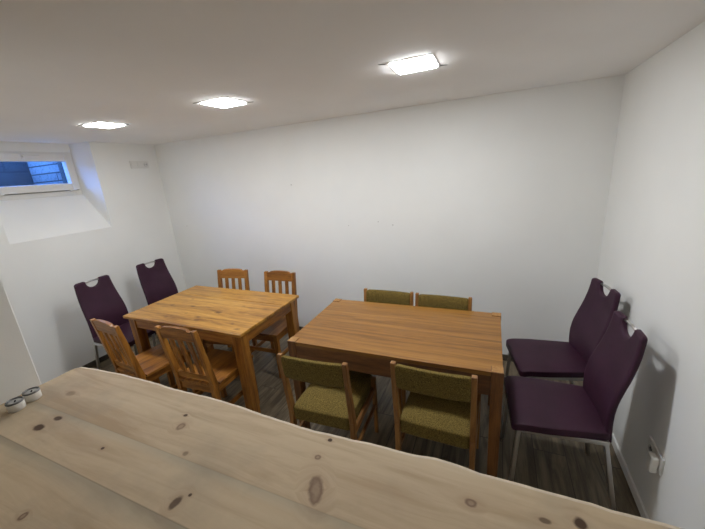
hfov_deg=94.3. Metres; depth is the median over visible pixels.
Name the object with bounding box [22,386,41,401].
pot
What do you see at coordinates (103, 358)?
baseboard
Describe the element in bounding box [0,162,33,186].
wall
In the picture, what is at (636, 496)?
baseboard
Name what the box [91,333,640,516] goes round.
floor
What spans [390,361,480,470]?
upholstered chair
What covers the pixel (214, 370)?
slat chair
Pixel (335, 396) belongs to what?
upholstered chair
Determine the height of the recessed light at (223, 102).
0.009 m
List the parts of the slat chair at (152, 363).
crest rail, leg, rail, leg, seat, rail, leg, leg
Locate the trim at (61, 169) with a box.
[57,162,67,182]
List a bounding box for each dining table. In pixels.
[123,285,298,412]
[287,298,503,476]
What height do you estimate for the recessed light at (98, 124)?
0.009 m
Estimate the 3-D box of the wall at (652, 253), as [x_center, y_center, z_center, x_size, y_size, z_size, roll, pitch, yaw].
[1.038,0.503,0.351,0.150,2.288,4.843,3,17,23]
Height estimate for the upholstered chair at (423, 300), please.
0.830 m
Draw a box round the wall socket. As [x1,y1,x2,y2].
[646,436,664,474]
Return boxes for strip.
[129,161,148,168]
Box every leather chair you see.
[74,275,155,369]
[136,258,177,346]
[500,311,647,510]
[503,278,620,392]
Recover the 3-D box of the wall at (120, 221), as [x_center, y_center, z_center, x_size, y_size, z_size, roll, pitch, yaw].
[-3.063,-0.038,3.340,0.490,2.288,2.481,3,17,23]
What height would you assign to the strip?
0.084 m
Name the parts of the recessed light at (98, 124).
trim frame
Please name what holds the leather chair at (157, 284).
on the floor
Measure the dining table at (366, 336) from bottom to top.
0.754 m
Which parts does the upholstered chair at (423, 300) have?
leg, leg, backrest, leg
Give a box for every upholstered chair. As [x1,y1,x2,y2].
[277,353,378,440]
[364,288,413,413]
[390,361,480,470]
[402,293,471,408]
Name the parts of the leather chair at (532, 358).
leg, seat, seat frame, backrest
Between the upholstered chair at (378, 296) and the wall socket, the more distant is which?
the upholstered chair at (378, 296)
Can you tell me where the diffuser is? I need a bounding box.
[389,56,436,73]
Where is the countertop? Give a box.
[0,367,682,528]
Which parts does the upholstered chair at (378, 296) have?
leg, backrest, leg, leg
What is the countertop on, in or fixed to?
on the floor
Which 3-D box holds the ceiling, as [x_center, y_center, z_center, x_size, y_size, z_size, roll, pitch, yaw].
[-1.379,-0.796,1.093,5.285,0.150,4.993,3,17,23]
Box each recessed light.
[79,121,127,127]
[193,97,248,107]
[378,53,442,73]
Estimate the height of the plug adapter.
0.085 m
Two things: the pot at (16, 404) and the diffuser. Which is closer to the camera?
the pot at (16, 404)
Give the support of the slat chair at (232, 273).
on the floor
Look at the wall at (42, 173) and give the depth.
3.72 m
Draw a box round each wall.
[0,141,185,383]
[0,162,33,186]
[27,162,62,184]
[154,75,624,354]
[597,21,704,528]
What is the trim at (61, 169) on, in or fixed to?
attached to the wall at (120, 221)
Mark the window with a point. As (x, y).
(72, 187)
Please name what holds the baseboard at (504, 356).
attached to the wall at (499, 200)
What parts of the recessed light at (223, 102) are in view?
trim frame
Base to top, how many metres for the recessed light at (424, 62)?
0.009 m
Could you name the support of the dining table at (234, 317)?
on the floor
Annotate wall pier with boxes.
[0,278,41,404]
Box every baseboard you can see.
[82,333,155,367]
[299,326,512,361]
[611,432,648,518]
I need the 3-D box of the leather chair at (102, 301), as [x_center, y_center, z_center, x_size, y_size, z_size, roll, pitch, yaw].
[-2.204,0.623,3.156,0.534,0.995,0.430,1,17,19]
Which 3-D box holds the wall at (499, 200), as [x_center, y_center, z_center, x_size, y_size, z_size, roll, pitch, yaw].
[-0.349,-0.304,3.553,5.285,2.288,0.150,3,17,23]
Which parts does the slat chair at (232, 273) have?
leg, leg, crest rail, leg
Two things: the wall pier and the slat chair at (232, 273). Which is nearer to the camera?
the wall pier
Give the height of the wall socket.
0.086 m
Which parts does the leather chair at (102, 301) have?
leg, backrest, seat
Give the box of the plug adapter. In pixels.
[646,451,658,472]
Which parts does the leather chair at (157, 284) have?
leg, backrest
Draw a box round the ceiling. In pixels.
[0,0,704,144]
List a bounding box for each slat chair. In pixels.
[90,318,198,393]
[154,325,259,403]
[200,268,256,353]
[249,270,299,378]
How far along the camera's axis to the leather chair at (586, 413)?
1.70 m
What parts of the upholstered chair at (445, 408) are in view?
leg, backrest, seat, leg, rail, leg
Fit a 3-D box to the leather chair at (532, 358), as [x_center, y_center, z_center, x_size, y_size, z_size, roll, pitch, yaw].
[1.393,0.608,2.254,0.534,0.995,0.430,-1,16,13]
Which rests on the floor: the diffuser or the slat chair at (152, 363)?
the slat chair at (152, 363)
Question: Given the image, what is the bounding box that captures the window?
[0,151,81,200]
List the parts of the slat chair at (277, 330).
seat rail, leg, seat, leg, crest rail, rail, leg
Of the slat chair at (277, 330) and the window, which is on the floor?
the slat chair at (277, 330)
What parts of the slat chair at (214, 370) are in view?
leg, crest rail, rail, seat rail, leg, seat, leg, rail, leg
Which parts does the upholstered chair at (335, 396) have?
leg, backrest, seat, leg, rail, leg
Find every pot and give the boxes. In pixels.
[4,396,25,412]
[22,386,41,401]
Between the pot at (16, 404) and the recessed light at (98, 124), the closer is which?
the pot at (16, 404)
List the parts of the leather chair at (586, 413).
leg, leg, seat, seat frame, leg, leg, backrest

